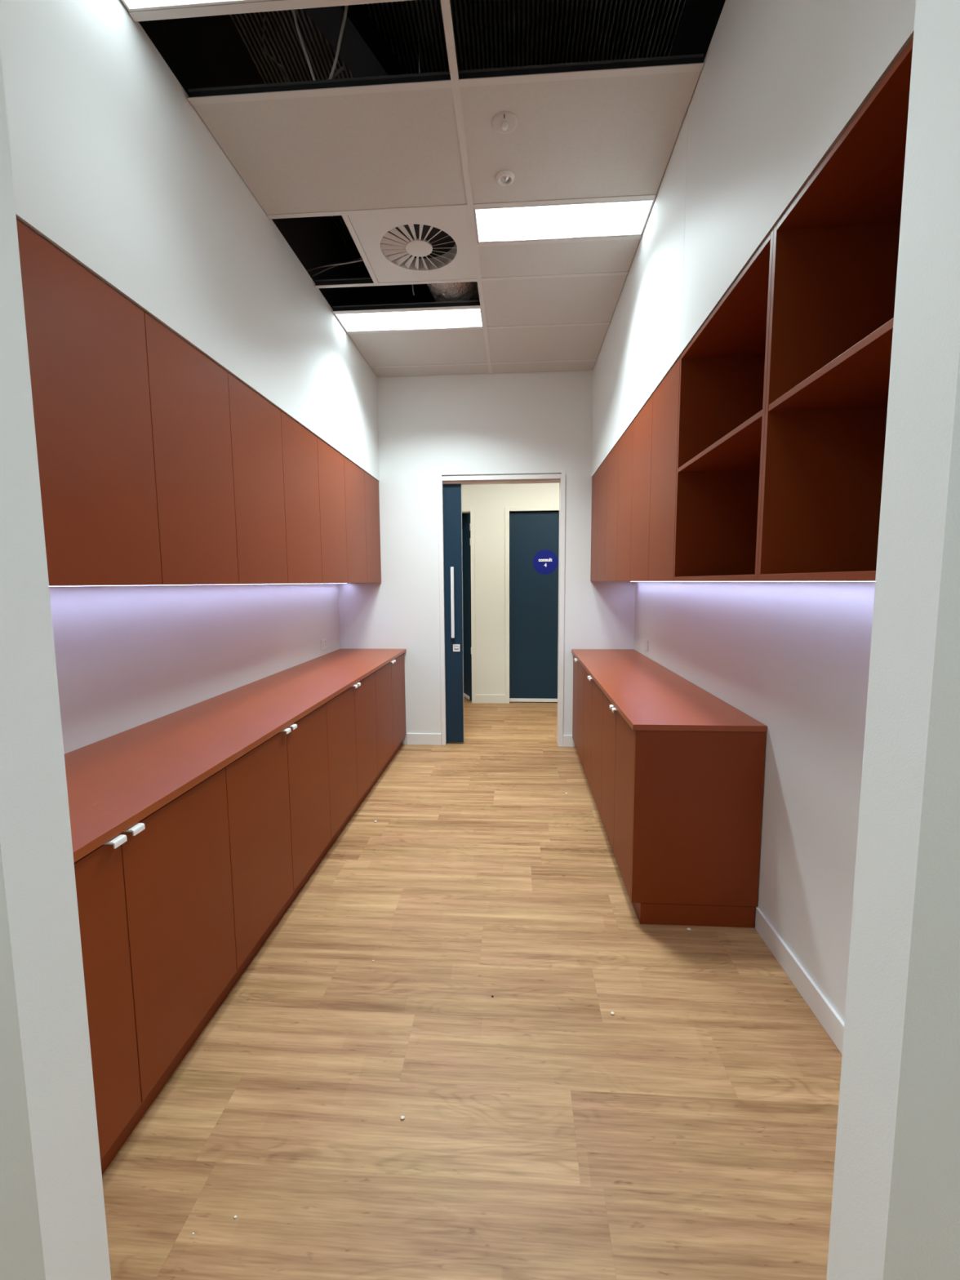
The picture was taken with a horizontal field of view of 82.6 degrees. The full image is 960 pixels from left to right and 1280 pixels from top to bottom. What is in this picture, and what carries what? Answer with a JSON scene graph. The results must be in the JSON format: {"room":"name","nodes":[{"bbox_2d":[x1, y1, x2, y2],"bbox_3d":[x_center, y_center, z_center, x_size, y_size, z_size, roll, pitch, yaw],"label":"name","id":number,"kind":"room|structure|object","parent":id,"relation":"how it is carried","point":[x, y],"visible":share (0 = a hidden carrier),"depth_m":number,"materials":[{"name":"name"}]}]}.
{"room":"office storage room","nodes":[
{"label":"office storage room","id":0,"kind":"room"},
{"bbox_2d":[0,0,379,480],"bbox_3d":[-1.295,-1.642,2.777,0.528,0.901,4.128,0,6,4],"label":"wall","id":1,"kind":"structure","parent":0,"point":[113,166],"depth_m":1.87,"materials":[{"name":"white paint"}]},
{"bbox_2d":[48,583,340,754],"bbox_3d":[-1.488,-0.011,2.980,0.120,2.420,4.350,0,6,4],"label":"wall","id":2,"kind":"structure","parent":0,"point":[127,657],"depth_m":2.54,"materials":[{"name":"white paint"}]},
{"bbox_2d":[16,218,162,585],"bbox_3d":[-1.333,-0.581,1.339,0.399,0.892,1.034,0,6,4],"label":"upper cabinet","id":3,"kind":"object","parent":2,"relation":"attached to","point":[86,341],"visible":0.64,"depth_m":1.56,"materials":[{"name":"laminate"}]},
{"bbox_2d":[143,311,288,584],"bbox_3d":[-1.264,-0.692,2.371,0.399,0.892,1.045,0,6,4],"label":"upper cabinet","id":4,"kind":"object","parent":2,"relation":"attached to","point":[217,446],"visible":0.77,"depth_m":2.20,"materials":[{"name":"laminate"}]},
{"bbox_2d":[48,582,346,586],"bbox_3d":[-1.345,-0.299,2.919,0.016,0.004,4.078,0,6,4],"label":"led strip","id":5,"kind":"object","parent":4,"relation":"attached to","point":[300,583],"visible":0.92,"depth_m":2.43,"materials":[{"name":"white plastic"}]},
{"bbox_2d":[280,410,347,583],"bbox_3d":[-1.195,-0.803,3.409,0.399,0.892,1.045,0,6,4],"label":"upper cabinet","id":6,"kind":"object","parent":2,"relation":"attached to","point":[313,472],"visible":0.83,"depth_m":3.27,"materials":[{"name":"laminate"}]},
{"bbox_2d":[320,638,327,649],"bbox_3d":[-1.313,0.036,4.604,0.013,0.082,0.120,0,6,4],"label":"power outlet","id":7,"kind":"object","parent":2,"relation":"attached to","point":[323,642],"visible":1,"depth_m":4.58,"materials":[{"name":"white plastic"}]},
{"bbox_2d":[343,456,381,582],"bbox_3d":[-1.128,-0.911,4.421,0.399,0.892,0.992,0,6,4],"label":"upper cabinet","id":8,"kind":"object","parent":2,"relation":"attached to","point":[361,489],"visible":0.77,"depth_m":4.33,"materials":[{"name":"laminate"}]},
{"bbox_2d":[138,0,725,309],"bbox_3d":[-0.109,-2.516,2.661,3.069,0.848,4.470,0,6,4],"label":"wall","id":9,"kind":"structure","parent":0,"point":[203,51],"depth_m":2.56,"materials":[{"name":"grey"}]},
{"bbox_2d":[128,0,412,22],"bbox_3d":[-0.610,-1.980,1.685,0.977,0.039,0.028,0,6,4],"label":"grid","id":10,"kind":"object","parent":9,"relation":"attached to","point":[274,5],"visible":0.65,"depth_m":1.70,"materials":[{"name":"white metal"}]},
{"bbox_2d":[186,71,452,105],"bbox_3d":[-0.590,-2.013,1.988,0.977,0.039,0.028,0,6,4],"label":"grid","id":11,"kind":"object","parent":9,"relation":"attached to","point":[436,80],"visible":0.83,"depth_m":1.99,"materials":[{"name":"white metal"}]},
{"bbox_2d":[418,32,419,73],"bbox_3d":[-0.218,-2.102,1.960,0.003,0.143,0.006,0,6,4],"label":"wire","id":12,"kind":"object","parent":11,"relation":"attached to","point":[419,33],"visible":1,"depth_m":1.96,"materials":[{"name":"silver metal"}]},
{"bbox_2d":[306,258,363,271],"bbox_3d":[-0.903,-2.360,3.439,0.543,0.086,0.026,0,6,6],"label":"cable","id":13,"kind":"object","parent":9,"relation":"hanging from","point":[361,260],"visible":0.57,"depth_m":3.43,"materials":[{"name":"silver metal"}]},
{"bbox_2d":[311,257,362,276],"bbox_3d":[-0.831,-2.477,3.529,0.534,0.209,0.031,0,6,4],"label":"cable","id":14,"kind":"object","parent":9,"relation":"hanging from","point":[331,267],"visible":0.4,"depth_m":3.54,"materials":[{"name":"grey plastic"}]},
{"bbox_2d":[266,204,467,218],"bbox_3d":[-0.547,-2.081,2.629,0.977,0.039,0.028,0,6,4],"label":"grid","id":15,"kind":"object","parent":9,"relation":"attached to","point":[464,206],"visible":0.52,"depth_m":2.63,"materials":[{"name":"white metal"}]},
{"bbox_2d":[315,277,476,288],"bbox_3d":[-0.505,-2.149,3.262,0.977,0.039,0.028,0,6,4],"label":"grid","id":16,"kind":"object","parent":9,"relation":"attached to","point":[363,282],"visible":0.71,"depth_m":3.27,"materials":[{"name":"white metal"}]},
{"bbox_2d":[332,300,480,313],"bbox_3d":[-0.485,-2.182,3.574,0.977,0.039,0.028,0,6,4],"label":"grid","id":17,"kind":"object","parent":9,"relation":"attached to","point":[466,304],"visible":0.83,"depth_m":3.57,"materials":[{"name":"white metal"}]},
{"bbox_2d":[346,327,483,333],"bbox_3d":[-0.465,-2.214,3.873,0.977,0.039,0.028,0,6,4],"label":"grid","id":18,"kind":"object","parent":9,"relation":"attached to","point":[468,328],"visible":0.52,"depth_m":3.88,"materials":[{"name":"white metal"}]},
{"bbox_2d":[369,362,488,368],"bbox_3d":[-0.423,-2.281,4.497,0.977,0.039,0.028,0,6,4],"label":"grid","id":19,"kind":"object","parent":9,"relation":"attached to","point":[479,363],"visible":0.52,"depth_m":4.50,"materials":[{"name":"white metal"}]},
{"bbox_2d":[440,0,492,374],"bbox_3d":[-0.043,-2.086,2.646,0.028,0.039,4.128,0,6,4],"label":"grid","id":20,"kind":"object","parent":9,"relation":"attached to","point":[446,6],"visible":1,"depth_m":2.23,"materials":[{"name":"white metal"}]},
{"bbox_2d":[121,0,272,11],"bbox_3d":[-0.621,-1.967,1.521,0.970,0.046,0.298,0,6,4],"label":"ceiling light","id":21,"kind":"object","parent":20,"relation":"attached to","point":[131,5],"visible":1,"depth_m":1.68,"materials":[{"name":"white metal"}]},
{"bbox_2d":[124,0,231,8],"bbox_3d":[-0.621,-1.948,1.523,0.956,0.004,0.284,0,6,4],"label":"diffuser","id":22,"kind":"object","parent":21,"relation":"attached to","point":[128,3],"depth_m":1.68,"materials":[{"name":"white"}]},
{"bbox_2d":[192,88,466,214],"bbox_3d":[-0.564,-2.038,2.309,0.984,0.015,0.634,0,6,4],"label":"tile","id":23,"kind":"structure","parent":20,"relation":"attached to","point":[393,149],"depth_m":2.26,"materials":[{"name":"white tile"}]},
{"bbox_2d":[332,66,344,79],"bbox_3d":[-0.534,-2.093,2.026,0.065,0.066,0.016,-1,6,-7],"label":"cable","id":24,"kind":"object","parent":23,"relation":"on","point":[340,69],"visible":0.71,"depth_m":2.02,"materials":[{"name":"grey plastic"}]},
{"bbox_2d":[334,307,483,332],"bbox_3d":[-0.472,-2.203,3.725,0.976,0.046,0.269,0,6,4],"label":"ceiling light","id":25,"kind":"object","parent":20,"relation":"attached to","point":[457,317],"visible":0.85,"depth_m":3.72,"materials":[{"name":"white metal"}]},
{"bbox_2d":[426,281,479,302],"bbox_3d":[-0.197,-2.546,3.658,0.436,0.592,1.662,0,6,8],"label":"flexible duct","id":26,"kind":"object","parent":25,"relation":"on","point":[450,291],"visible":0.09,"depth_m":3.58,"materials":[{"name":"silver metal"}]},
{"bbox_2d":[347,208,476,283],"bbox_3d":[-0.331,-2.146,2.929,0.586,0.102,0.612,0,6,4],"label":"air diffuser","id":27,"kind":"object","parent":20,"relation":"attached to","point":[429,245],"visible":0.96,"depth_m":2.93,"materials":[{"name":"white metal"}]},
{"bbox_2d":[342,215,378,283],"bbox_3d":[-0.639,-2.115,2.953,0.028,0.039,0.610,0,6,4],"label":"grid","id":28,"kind":"object","parent":27,"relation":"attached to","point":[346,219],"visible":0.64,"depth_m":2.91,"materials":[{"name":"white metal"}]},
{"bbox_2d":[347,328,487,366],"bbox_3d":[-0.440,-2.239,4.186,0.984,0.015,0.617,0,6,4],"label":"tile","id":29,"kind":"structure","parent":20,"relation":"attached to","point":[457,346],"depth_m":4.16,"materials":[{"name":"white tile"}]},
{"bbox_2d":[371,364,488,377],"bbox_3d":[-0.411,-2.285,4.614,0.984,0.015,0.223,0,6,4],"label":"tile","id":30,"kind":"structure","parent":20,"relation":"attached to","point":[460,369],"depth_m":4.62,"materials":[{"name":"white tile"}]},
{"bbox_2d":[491,360,595,373],"bbox_3d":[0.520,-2.284,4.552,0.859,0.015,0.223,0,6,4],"label":"tile","id":31,"kind":"structure","parent":20,"relation":"attached to","point":[584,365],"depth_m":4.56,"materials":[{"name":"white tile"}]},
{"bbox_2d":[487,324,608,362],"bbox_3d":[0.492,-2.239,4.124,0.859,0.015,0.617,0,6,4],"label":"tile","id":32,"kind":"structure","parent":20,"relation":"attached to","point":[567,342],"depth_m":4.10,"materials":[{"name":"white tile"}]},
{"bbox_2d":[481,275,626,326],"bbox_3d":[0.451,-2.172,3.504,0.859,0.015,0.609,0,6,4],"label":"tile","id":33,"kind":"structure","parent":20,"relation":"attached to","point":[592,299],"depth_m":3.47,"materials":[{"name":"white tile"}]},
{"bbox_2d":[478,239,639,277],"bbox_3d":[0.419,-2.121,3.030,0.859,0.015,0.322,0,6,4],"label":"tile","id":34,"kind":"structure","parent":20,"relation":"attached to","point":[613,255],"depth_m":3.02,"materials":[{"name":"white tile"}]},
{"bbox_2d":[474,199,654,243],"bbox_3d":[0.403,-2.101,2.715,0.849,0.046,0.266,0,6,4],"label":"ceiling light","id":35,"kind":"object","parent":20,"relation":"attached to","point":[619,218],"visible":0.76,"depth_m":2.71,"materials":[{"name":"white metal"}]},
{"bbox_2d":[459,71,701,204],"bbox_3d":[0.367,-2.038,2.247,0.859,0.015,0.634,0,6,4],"label":"tile","id":36,"kind":"structure","parent":20,"relation":"attached to","point":[613,136],"depth_m":2.19,"materials":[{"name":"white tile"}]},
{"bbox_2d":[491,111,518,133],"bbox_3d":[0.096,-2.005,2.126,0.104,0.021,0.104,0,6,4],"label":"ceiling sensor","id":37,"kind":"object","parent":36,"relation":"attached to","point":[504,122],"visible":1,"depth_m":2.12,"materials":[{"name":"grey plastic"}]},
{"bbox_2d":[496,170,514,186],"bbox_3d":[0.112,-2.038,2.413,0.080,0.016,0.080,0,6,4],"label":"sprinkler","id":38,"kind":"object","parent":36,"relation":"attached to","point":[504,178],"visible":1,"depth_m":2.40,"materials":[{"name":"white plastic"}]},
{"bbox_2d":[491,359,596,364],"bbox_3d":[0.517,-2.280,4.435,0.852,0.039,0.028,0,6,4],"label":"grid","id":39,"kind":"object","parent":9,"relation":"attached to","point":[579,360],"visible":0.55,"depth_m":4.43,"materials":[{"name":"white metal"}]},
{"bbox_2d":[487,322,609,328],"bbox_3d":[0.476,-2.214,3.811,0.852,0.039,0.028,0,6,4],"label":"grid","id":40,"kind":"object","parent":9,"relation":"attached to","point":[591,323],"visible":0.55,"depth_m":3.81,"materials":[{"name":"white metal"}]},
{"bbox_2d":[481,271,628,280],"bbox_3d":[0.435,-2.148,3.194,0.852,0.039,0.028,0,6,4],"label":"grid","id":41,"kind":"object","parent":9,"relation":"attached to","point":[611,273],"visible":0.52,"depth_m":3.19,"materials":[{"name":"white metal"}]},
{"bbox_2d":[477,235,641,246],"bbox_3d":[0.413,-2.112,2.863,0.852,0.039,0.028,0,6,4],"label":"grid","id":42,"kind":"object","parent":9,"relation":"attached to","point":[637,237],"visible":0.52,"depth_m":2.86,"materials":[{"name":"white metal"}]},
{"bbox_2d":[472,194,656,208],"bbox_3d":[0.393,-2.081,2.566,0.852,0.039,0.028,0,6,4],"label":"grid","id":43,"kind":"object","parent":9,"relation":"attached to","point":[651,196],"visible":0.55,"depth_m":2.56,"materials":[{"name":"white metal"}]},
{"bbox_2d":[458,53,704,87],"bbox_3d":[0.350,-2.012,1.925,0.852,0.039,0.028,0,6,4],"label":"grid","id":44,"kind":"object","parent":9,"relation":"attached to","point":[686,63],"visible":1,"depth_m":1.92,"materials":[{"name":"white metal"}]},
{"bbox_2d":[229,0,687,277],"bbox_3d":[-0.102,-3.004,2.760,3.069,0.100,4.770,0,6,4],"label":"ceiling","id":45,"kind":"structure","parent":0,"point":[488,33],"depth_m":2.65,"materials":[{"name":"metal"}]},
{"bbox_2d":[262,11,289,82],"bbox_3d":[-0.721,-2.452,1.980,0.185,0.805,0.060,0,6,4],"label":"cable","id":46,"kind":"object","parent":45,"relation":"hanging from","point":[264,21],"visible":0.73,"depth_m":2.03,"materials":[{"name":"grey plastic"}]},
{"bbox_2d":[292,9,315,80],"bbox_3d":[-0.706,-2.444,1.956,0.209,0.818,0.032,-1,6,-9],"label":"cable","id":47,"kind":"object","parent":45,"relation":"hanging from","point":[293,11],"visible":0.91,"depth_m":1.99,"materials":[{"name":"white plastic"}]},
{"bbox_2d":[328,5,348,79],"bbox_3d":[-0.468,-2.442,1.941,0.214,0.821,0.034,1,6,17],"label":"cable","id":48,"kind":"object","parent":45,"relation":"hanging from","point":[332,71],"visible":0.84,"depth_m":1.99,"materials":[{"name":"white plastic"}]},
{"bbox_2d":[303,4,407,77],"bbox_3d":[-0.533,-2.771,2.586,0.149,0.140,1.185,2,7,25],"label":"duct","id":49,"kind":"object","parent":45,"relation":"attached to","point":[365,51],"depth_m":2.47,"materials":[{"name":"black metal"}]},
{"bbox_2d":[102,696,842,1279],"bbox_3d":[0.207,1.208,3.139,6.000,0.060,12.400,0,6,4],"label":"floor","id":50,"kind":"structure","parent":0,"point":[687,1131],"depth_m":1.67,"materials":[{"name":"brown wood"}]},
{"bbox_2d":[74,767,236,1160],"bbox_3d":[-1.210,0.877,1.473,0.627,0.774,1.005,0,6,4],"label":"base cabinet","id":51,"kind":"object","parent":50,"relation":"on","point":[155,906],"visible":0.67,"depth_m":1.53,"materials":[{"name":"laminate"}]},
{"bbox_2d":[64,648,406,862],"bbox_3d":[-1.117,0.312,2.975,0.614,0.026,4.120,0,6,4],"label":"countertop","id":52,"kind":"structure","parent":51,"relation":"on","point":[114,782],"depth_m":2.07,"materials":[{"name":"laminate"}]},
{"bbox_2d":[100,740,402,1174],"bbox_3d":[-0.868,1.147,3.043,0.016,0.096,4.110,0,6,4],"label":"kickboard","id":53,"kind":"object","parent":50,"relation":"on","point":[128,1129],"visible":0.33,"depth_m":1.90,"materials":[{"name":"laminate"}]},
{"bbox_2d":[225,702,331,970],"bbox_3d":[-1.143,0.769,2.479,0.627,0.774,1.020,0,6,4],"label":"base cabinet","id":54,"kind":"object","parent":50,"relation":"on","point":[278,795],"visible":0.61,"depth_m":2.30,"materials":[{"name":"laminate"}]},
{"bbox_2d":[325,671,377,838],"bbox_3d":[-1.075,0.660,3.493,0.627,0.774,1.020,0,6,4],"label":"base cabinet","id":55,"kind":"object","parent":50,"relation":"on","point":[351,715],"visible":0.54,"depth_m":3.36,"materials":[{"name":"laminate"}]},
{"bbox_2d":[374,653,405,773],"bbox_3d":[-1.007,0.550,4.526,0.627,0.774,1.058,0,6,4],"label":"base cabinet","id":56,"kind":"object","parent":50,"relation":"on","point":[390,698],"visible":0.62,"depth_m":4.40,"materials":[{"name":"laminate"}]},
{"bbox_2d":[572,654,584,765],"bbox_3d":[1.062,0.539,4.502,0.562,0.774,0.831,0,6,4],"label":"base cabinet","id":57,"kind":"object","parent":50,"relation":"on","point":[578,669],"visible":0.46,"depth_m":4.46,"materials":[{"name":"laminate"}]},
{"bbox_2d":[582,669,603,815],"bbox_3d":[1.006,0.630,3.653,0.562,0.774,0.877,0,6,4],"label":"base cabinet","id":58,"kind":"object","parent":50,"relation":"on","point":[593,694],"visible":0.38,"depth_m":3.60,"materials":[{"name":"laminate"}]},
{"bbox_2d":[600,693,766,906],"bbox_3d":[0.948,0.723,2.779,0.562,0.775,0.881,0,6,4],"label":"base cabinet","id":59,"kind":"object","parent":50,"relation":"on","point":[682,811],"visible":0.76,"depth_m":2.35,"materials":[{"name":"laminate"}]},
{"bbox_2d":[571,648,767,732],"bbox_3d":[1.009,0.233,3.588,0.550,0.026,2.606,0,6,4],"label":"countertop","id":60,"kind":"structure","parent":59,"relation":"on","point":[648,695],"depth_m":2.86,"materials":[{"name":"laminate"}]},
{"bbox_2d":[632,902,755,928],"bbox_3d":[1.035,1.067,3.673,0.488,0.096,2.592,0,6,4],"label":"kickboard","id":61,"kind":"object","parent":50,"relation":"on","point":[646,913],"visible":0.68,"depth_m":2.39,"materials":[{"name":"laminate"}]},
{"bbox_2d":[0,0,959,1279],"bbox_3d":[0.046,-0.271,0.696,6.000,3.400,0.115,0,6,4],"label":"wall","id":62,"kind":"structure","parent":0,"point":[895,1208],"depth_m":0.73,"materials":[{"name":"white paint"}]},
{"bbox_2d":[337,370,635,746],"bbox_3d":[0.326,-0.673,4.917,6.000,3.302,0.127,0,6,4],"label":"wall","id":63,"kind":"structure","parent":0,"point":[430,427],"depth_m":4.81,"materials":[{"name":"white paint"}]},
{"bbox_2d":[406,733,441,745],"bbox_3d":[-0.521,0.922,5.074,0.323,0.107,0.012,0,6,4],"label":"baseboard","id":64,"kind":"structure","parent":63,"relation":"attached to","point":[419,739],"depth_m":5.07,"materials":[{"name":"white paint"}]},
{"bbox_2d":[443,484,464,742],"bbox_3d":[-0.744,-0.231,5.015,1.172,2.393,0.078,0,6,4],"label":"door","id":65,"kind":"structure","parent":63,"relation":"in","point":[452,493],"depth_m":4.97,"materials":[{"name":"blue laminate"}]},
{"bbox_2d":[437,474,565,746],"bbox_3d":[0.197,-0.240,4.972,1.118,2.431,0.147,0,6,4],"label":"door frame","id":66,"kind":"structure","parent":63,"relation":"attached to","point":[529,478],"depth_m":4.86,"materials":[{"name":"white paint"}]},
{"bbox_2d":[563,735,574,746],"bbox_3d":[0.813,0.923,4.986,0.109,0.107,0.012,0,6,4],"label":"baseboard","id":67,"kind":"structure","parent":63,"relation":"attached to","point":[568,741],"depth_m":4.98,"materials":[{"name":"white paint"}]},
{"bbox_2d":[462,511,545,515],"bbox_3d":[0.602,-0.966,9.079,6.000,3.000,0.100,0,6,4],"label":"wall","id":68,"kind":"structure","parent":0,"point":[463,514],"depth_m":8.89,"materials":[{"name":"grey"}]},
{"bbox_2d":[462,483,559,694],"bbox_3d":[0.444,-0.710,6.687,6.000,3.000,0.120,0,6,4],"label":"wall","id":69,"kind":"structure","parent":0,"point":[489,502],"depth_m":6.62,"materials":[{"name":"white paint"}]},
{"bbox_2d":[462,513,471,700],"bbox_3d":[-0.262,-0.434,7.231,0.044,2.328,0.924,-2,6,-18],"label":"door","id":70,"kind":"structure","parent":69,"relation":"in","point":[466,546],"depth_m":6.90,"materials":[{"name":"blue laminate"}]},
{"bbox_2d":[462,507,475,702],"bbox_3d":[-0.560,-0.408,6.780,1.005,2.392,0.132,0,6,4],"label":"door frame","id":71,"kind":"structure","parent":69,"relation":"attached to","point":[471,509],"depth_m":6.67,"materials":[{"name":"white paint"}]},
{"bbox_2d":[475,694,505,703],"bbox_3d":[0.130,0.735,6.796,0.371,0.107,0.012,0,6,4],"label":"baseboard","id":72,"kind":"structure","parent":69,"relation":"attached to","point":[486,699],"depth_m":6.79,"materials":[{"name":"white paint"}]},
{"bbox_2d":[505,506,559,703],"bbox_3d":[0.835,-0.407,6.687,1.049,2.392,0.132,0,6,4],"label":"door frame","id":73,"kind":"structure","parent":69,"relation":"attached to","point":[547,508],"depth_m":6.62,"materials":[{"name":"white paint"}]},
{"bbox_2d":[509,511,559,702],"bbox_3d":[0.835,-0.382,6.695,0.943,2.324,0.047,0,6,4],"label":"door","id":74,"kind":"structure","parent":69,"relation":"in","point":[534,537],"depth_m":6.69,"materials":[{"name":"blue laminate"}]},
{"bbox_2d":[591,0,915,477],"bbox_3d":[1.085,-1.639,2.619,0.518,0.902,4.128,0,6,4],"label":"wall","id":75,"kind":"structure","parent":0,"point":[779,83],"depth_m":1.63,"materials":[{"name":"white paint"}]},
{"bbox_2d":[634,581,875,1022],"bbox_3d":[1.295,-0.009,2.796,0.120,2.420,4.350,0,6,4],"label":"wall","id":76,"kind":"structure","parent":0,"point":[793,657],"depth_m":2.03,"materials":[{"name":"white paint"}]},
{"bbox_2d":[590,457,607,581],"bbox_3d":[1.141,-0.919,4.360,0.390,0.892,0.812,0,6,4],"label":"upper cabinet","id":77,"kind":"object","parent":76,"relation":"attached to","point":[599,480],"visible":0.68,"depth_m":4.29,"materials":[{"name":"laminate"}]},
{"bbox_2d":[605,421,633,581],"bbox_3d":[1.085,-0.829,3.522,0.390,0.892,0.875,0,6,4],"label":"upper cabinet","id":78,"kind":"object","parent":76,"relation":"attached to","point":[620,460],"visible":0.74,"depth_m":3.48,"materials":[{"name":"laminate"}]},
{"bbox_2d":[644,639,648,650],"bbox_3d":[1.334,0.040,4.391,0.013,0.082,0.120,0,6,4],"label":"power outlet","id":79,"kind":"object","parent":76,"relation":"attached to","point":[646,642],"visible":1,"depth_m":4.37,"materials":[{"name":"white plastic"}]},
{"bbox_2d":[630,357,679,581],"bbox_3d":[1.028,-0.737,2.654,0.390,0.892,0.873,0,6,4],"label":"upper cabinet","id":80,"kind":"object","parent":76,"relation":"attached to","point":[655,427],"visible":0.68,"depth_m":2.55,"materials":[{"name":"laminate"}]},
{"bbox_2d":[673,228,773,581],"bbox_3d":[0.972,-0.648,1.821,0.390,0.894,0.799,0,6,4],"label":"open shelf unit","id":81,"kind":"object","parent":76,"relation":"attached to","point":[723,369],"visible":0.44,"depth_m":2.17,"materials":[{"name":"laminate"}]},
{"bbox_2d":[718,580,875,581],"bbox_3d":[1.167,-0.293,2.717,0.016,0.004,4.008,0,6,4],"label":"led strip","id":82,"kind":"object","parent":81,"relation":"attached to","point":[718,580],"visible":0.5,"depth_m":1.91,"materials":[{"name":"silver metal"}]},
{"bbox_2d":[755,907,844,1054],"bbox_3d":[1.150,1.285,1.613,0.012,0.098,1.519,0,6,4],"label":"baseboard","id":83,"kind":"structure","parent":76,"relation":"attached to","point":[830,1020],"depth_m":1.97,"materials":[{"name":"white paint"}]},
{"bbox_2d":[757,36,913,580],"bbox_3d":[0.921,-0.565,1.050,0.390,0.894,0.754,0,6,4],"label":"open shelf unit","id":84,"kind":"object","parent":76,"relation":"attached to","point":[836,246],"visible":0.59,"depth_m":1.39,"materials":[{"name":"laminate"}]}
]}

